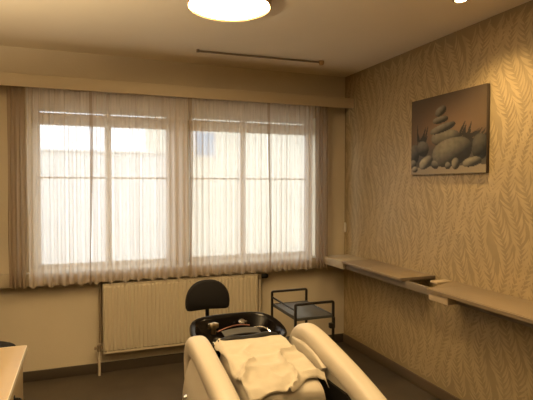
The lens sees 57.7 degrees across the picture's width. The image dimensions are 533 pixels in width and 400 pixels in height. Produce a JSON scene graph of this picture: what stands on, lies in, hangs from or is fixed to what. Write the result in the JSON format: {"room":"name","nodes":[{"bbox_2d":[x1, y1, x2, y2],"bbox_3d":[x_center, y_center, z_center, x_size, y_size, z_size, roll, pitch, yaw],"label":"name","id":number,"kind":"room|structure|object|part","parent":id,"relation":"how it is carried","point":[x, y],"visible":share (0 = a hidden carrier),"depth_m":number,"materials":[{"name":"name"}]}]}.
{"room":"hair salon","nodes":[
{"label":"hair salon","id":0,"kind":"room"},
{"bbox_2d":[0,46,344,371],"bbox_3d":[-1.210,0.114,4.030,4.091,2.532,0.250,-1,2,-21],"label":"wall","id":1,"kind":"structure","parent":0,"point":[58,325],"depth_m":3.87,"materials":[{"name":"beige paint"}]},
{"bbox_2d":[0,256,333,287],"bbox_3d":[-1.152,0.593,3.889,4.091,0.093,0.082,-1,2,-21],"label":"window sill","id":2,"kind":"structure","parent":1,"relation":"attached to","point":[4,278],"depth_m":3.61,"materials":[{"name":"stone"}]},
{"bbox_2d":[0,72,353,108],"bbox_3d":[-1.136,-0.871,3.808,4.091,0.090,0.162,-1,2,-21],"label":"cover","id":3,"kind":"object","parent":1,"relation":"attached to","point":[6,79],"visible":1,"depth_m":3.85,"materials":[{"name":"beige metal"}]},
{"bbox_2d":[6,86,26,288],"bbox_3d":[-1.825,-0.105,3.537,0.127,1.526,0.043,-1,2,-21],"label":"curtain","id":4,"kind":"object","parent":3,"relation":"hanging from","point":[17,181],"visible":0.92,"depth_m":3.54,"materials":[{"name":"fabric"}]},
{"bbox_2d":[26,87,91,288],"bbox_3d":[-1.555,-0.105,3.639,0.444,1.532,0.036,-1,2,-21],"label":"curtain","id":5,"kind":"object","parent":3,"relation":"hanging from","point":[58,130],"visible":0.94,"depth_m":3.63,"materials":[{"name":"fabric"}]},
{"bbox_2d":[89,91,92,284],"bbox_3d":[-1.339,-0.112,3.692,0.034,1.522,0.004,-1,2,-21],"label":"curtain","id":6,"kind":"object","parent":3,"relation":"hanging from","point":[90,92],"visible":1,"depth_m":3.69,"materials":[{"name":"fabric"}]},
{"bbox_2d":[91,92,187,284],"bbox_3d":[-0.998,-0.111,3.850,0.755,1.531,0.033,-1,2,-21],"label":"curtain","id":7,"kind":"object","parent":3,"relation":"hanging from","point":[140,199],"visible":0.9,"depth_m":3.84,"materials":[{"name":"fabric"}]},
{"bbox_2d":[188,98,192,277],"bbox_3d":[-0.621,-0.119,3.964,0.040,1.522,0.004,-1,2,-21],"label":"curtain","id":8,"kind":"object","parent":3,"relation":"hanging from","point":[189,99],"visible":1,"depth_m":3.96,"materials":[{"name":"fabric"}]},
{"bbox_2d":[192,98,267,276],"bbox_3d":[-0.305,-0.121,4.113,0.691,1.525,0.034,-1,2,-21],"label":"curtain","id":9,"kind":"object","parent":3,"relation":"hanging from","point":[230,210],"visible":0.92,"depth_m":4.11,"materials":[{"name":"fabric"}]},
{"bbox_2d":[267,103,270,272],"bbox_3d":[0.024,-0.125,4.209,0.036,1.522,0.004,-1,2,-21],"label":"curtain","id":10,"kind":"object","parent":3,"relation":"hanging from","point":[268,104],"visible":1,"depth_m":4.21,"materials":[{"name":"fabric"}]},
{"bbox_2d":[267,103,312,272],"bbox_3d":[0.215,-0.123,4.310,0.445,1.532,0.038,-1,2,-21],"label":"curtain","id":11,"kind":"object","parent":3,"relation":"hanging from","point":[291,126],"visible":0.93,"depth_m":4.31,"materials":[{"name":"fabric"}]},
{"bbox_2d":[315,106,327,269],"bbox_3d":[0.505,-0.126,4.420,0.128,1.532,0.042,-1,2,-21],"label":"curtain","id":12,"kind":"object","parent":3,"relation":"hanging from","point":[321,113],"visible":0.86,"depth_m":4.41,"materials":[{"name":"fabric"}]},
{"bbox_2d":[344,127,345,231],"bbox_3d":[0.746,-0.307,4.575,0.026,1.225,0.025,-1,2,-21],"label":"pull cord","id":13,"kind":"object","parent":3,"relation":"hanging from","point":[345,127],"visible":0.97,"depth_m":4.57,"materials":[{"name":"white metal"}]},
{"bbox_3d":[0.747,-0.352,4.574,0.004,1.135,0.004,-1,2,-21],"label":"cord","id":14,"kind":"part","parent":13,"relation":"part of","materials":[{"name":"gold metal"}]},
{"bbox_2d":[94,273,267,375],"bbox_3d":[-0.676,1.007,4.070,1.458,0.745,0.104,-1,2,-21],"label":"radiator","id":15,"kind":"object","parent":1,"relation":"attached to","point":[144,314],"visible":0.76,"depth_m":3.93,"materials":[{"name":"metal"}]},
{"bbox_2d":[103,273,254,283],"bbox_3d":[-0.689,0.658,4.041,1.286,0.009,0.038,-1,2,-21],"label":"grille","id":16,"kind":"object","parent":15,"relation":"attached to","point":[247,275],"depth_m":4.03,"materials":[{"name":"metal"}]},
{"bbox_3d":[-0.679,0.929,4.022,1.286,0.553,0.021,-1,2,-21],"label":"panel","id":17,"kind":"part","parent":15,"relation":"part of","materials":[{"name":"metal"}]},
{"bbox_2d":[23,333,342,382],"bbox_3d":[-1.171,1.343,3.940,4.077,0.080,0.014,-1,2,-21],"label":"baseboard","id":18,"kind":"structure","parent":1,"relation":"attached to","point":[46,374],"depth_m":3.89,"materials":[{"name":"brown wood"}]},
{"bbox_2d":[188,117,267,260],"bbox_3d":[-0.139,-0.115,4.407,1.195,1.290,0.120,-1,2,-21],"label":"window","id":19,"kind":"structure","parent":1,"relation":"in","point":[189,190],"depth_m":4.21,"materials":[{"name":"white"}]},
{"bbox_3d":[-0.149,-0.116,4.433,1.195,1.290,0.065,-1,2,-21],"label":"frame","id":20,"kind":"part","parent":19,"relation":"part of","materials":[{"name":"white"}]},
{"bbox_3d":[-0.453,-0.107,4.320,0.486,1.242,0.045,-1,2,-21],"label":"sash","id":21,"kind":"part","parent":19,"relation":"part of","materials":[{"name":"white"}]},
{"bbox_2d":[23,342,439,399],"bbox_3d":[-0.190,1.510,1.373,4.491,0.100,6.017,-1,2,-21],"label":"floor","id":22,"kind":"structure","parent":0,"point":[160,382],"depth_m":3.65,"materials":[{"name":"brown plastic"}]},
{"bbox_2d":[0,341,15,347],"bbox_3d":[-1.452,1.084,2.449,0.417,0.685,0.398,-1,2,-21],"label":"stool","id":23,"kind":"object","parent":22,"relation":"on","point":[2,343],"visible":0.2,"depth_m":2.52,"materials":[{"name":"black plastic"}]},
{"bbox_2d":[0,345,26,399],"bbox_3d":[-1.367,1.081,1.473,1.067,0.749,1.362,-1,2,-21],"label":"desk","id":24,"kind":"object","parent":22,"relation":"on","point":[11,358],"visible":1,"depth_m":2.03,"materials":[{"name":"beige laminate"}]},
{"bbox_3d":[-1.010,0.835,1.907,0.017,0.215,0.715,-1,2,-21],"label":"drawer","id":25,"kind":"part","parent":24,"relation":"part of","materials":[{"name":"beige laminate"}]},
{"bbox_2d":[185,279,229,315],"bbox_3d":[-0.275,0.978,3.153,0.493,0.859,0.532,-1,2,-21],"label":"stool","id":26,"kind":"object","parent":22,"relation":"on","point":[207,294],"visible":0.34,"depth_m":3.28,"materials":[{"name":"black leather"}]},
{"bbox_2d":[182,312,386,399],"bbox_3d":[0.139,1.041,1.866,0.692,0.808,1.740,-1,2,-22],"label":"chair","id":27,"kind":"object","parent":22,"relation":"on","point":[207,374],"visible":0.74,"depth_m":2.16,"materials":[{"name":"beige leather"}]},
{"bbox_3d":[-0.154,0.959,1.795,0.069,0.536,1.156,-1,2,-22],"label":"panel","id":28,"kind":"part","parent":27,"relation":"part of","materials":[{"name":"beige leather"}]},
{"bbox_3d":[-0.140,0.876,1.804,0.099,0.474,1.232,-1,2,-22],"label":"armrest","id":29,"kind":"part","parent":27,"relation":"part of","materials":[{"name":"beige leather"}]},
{"bbox_2d":[189,312,286,359],"bbox_3d":[-0.148,0.746,2.491,0.496,0.242,0.351,-1,2,-21],"label":"basin","id":30,"kind":"object","parent":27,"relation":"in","point":[239,325],"depth_m":2.56,"materials":[{"name":"black ceramic"}]},
{"bbox_2d":[214,335,328,399],"bbox_3d":[0.015,0.735,2.169,0.396,0.139,0.465,-1,2,-22],"label":"towel","id":31,"kind":"object","parent":27,"relation":"on","point":[267,365],"visible":1,"depth_m":2.09,"materials":[{"name":"beige fabric"}]},
{"bbox_3d":[0.012,0.796,2.168,0.353,0.191,0.420,-1,2,-22],"label":"backrest","id":32,"kind":"part","parent":27,"relation":"part of","materials":[{"name":"beige leather"}]},
{"bbox_3d":[0.378,0.870,2.016,0.099,0.474,1.232,-1,2,-22],"label":"armrest","id":33,"kind":"part","parent":27,"relation":"part of","materials":[{"name":"beige leather"}]},
{"bbox_3d":[0.395,0.953,2.020,0.069,0.536,1.156,-1,2,-22],"label":"panel","id":34,"kind":"part","parent":27,"relation":"part of","materials":[{"name":"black leather"}]},
{"bbox_2d":[271,288,334,340],"bbox_3d":[0.247,1.037,3.449,0.301,0.724,0.477,-1,2,-21],"label":"trolley","id":35,"kind":"object","parent":22,"relation":"on","point":[305,310],"visible":0.3,"depth_m":3.35,"materials":[{"name":"black metal"}]},
{"bbox_3d":[0.116,0.726,3.389,0.013,0.012,0.423,-1,2,-21],"label":"rail","id":36,"kind":"part","parent":35,"relation":"part of","materials":[{"name":"black metal"}]},
{"bbox_3d":[0.172,1.001,3.645,0.299,0.664,0.017,-1,2,-21],"label":"frame","id":37,"kind":"part","parent":35,"relation":"part of","materials":[{"name":"black metal"}]},
{"bbox_2d":[273,300,331,320],"bbox_3d":[0.247,0.781,3.441,0.281,0.024,0.431,-1,2,-21],"label":"tray","id":38,"kind":"object","parent":35,"relation":"on","point":[306,312],"depth_m":3.38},
{"bbox_3d":[0.322,1.013,3.250,0.299,0.664,0.017,-1,2,-21],"label":"frame","id":39,"kind":"part","parent":35,"relation":"part of","materials":[{"name":"black metal"}]},
{"bbox_2d":[0,0,530,76],"bbox_3d":[-0.186,-1.121,1.296,4.491,0.100,6.017,-1,2,-21],"label":"ceiling","id":40,"kind":"structure","parent":0,"point":[350,37],"depth_m":3.22,"materials":[{"name":"paint"}]},
{"bbox_2d":[187,0,270,21],"bbox_3d":[-0.205,-1.085,2.671,0.462,0.050,0.462,-1,2,-21],"label":"ceiling lamp","id":41,"kind":"object","parent":40,"relation":"attached to","point":[219,10],"visible":1,"depth_m":2.70,"materials":[{"name":"white"}]},
{"bbox_2d":[196,49,323,64],"bbox_3d":[-0.025,-1.128,3.835,1.066,0.036,0.047,-1,2,-20],"label":"rail","id":42,"kind":"object","parent":40,"relation":"attached to","point":[321,62],"visible":1,"depth_m":3.83,"materials":[{"name":"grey metal"}]},
{"bbox_2d":[453,0,467,2],"bbox_3d":[1.074,-1.105,2.675,0.084,0.010,0.084,-1,2,-21],"label":"recessed light","id":43,"kind":"object","parent":40,"relation":"in","point":[454,1],"visible":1,"depth_m":2.69,"materials":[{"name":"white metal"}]},
{"bbox_2d":[344,0,532,399],"bbox_3d":[1.817,0.175,2.095,0.202,2.532,6.017,-1,2,-21],"label":"wall","id":44,"kind":"structure","parent":0,"point":[473,229],"depth_m":3.32,"materials":[{"name":"paper"}]},
{"bbox_2d":[343,333,460,399],"bbox_3d":[1.726,1.402,2.070,0.014,0.080,5.567,-1,2,-21],"label":"baseboard","id":45,"kind":"structure","parent":44,"relation":"attached to","point":[429,387],"depth_m":3.80,"materials":[{"name":"brown wood"}]},
{"bbox_2d":[324,254,532,327],"bbox_3d":[1.268,0.594,2.790,0.341,0.075,3.684,-1,2,-21],"label":"wall shelf","id":46,"kind":"object","parent":44,"relation":"attached to","point":[517,310],"visible":1,"depth_m":2.98,"materials":[{"name":"wood"}]},
{"bbox_2d":[411,83,489,174],"bbox_3d":[1.230,-0.452,3.304,0.027,0.545,0.723,-1,2,-21],"label":"wall picture","id":47,"kind":"object","parent":44,"relation":"attached to","point":[451,131],"visible":1,"depth_m":3.23,"materials":[{"name":"brown fabric"}]}
]}

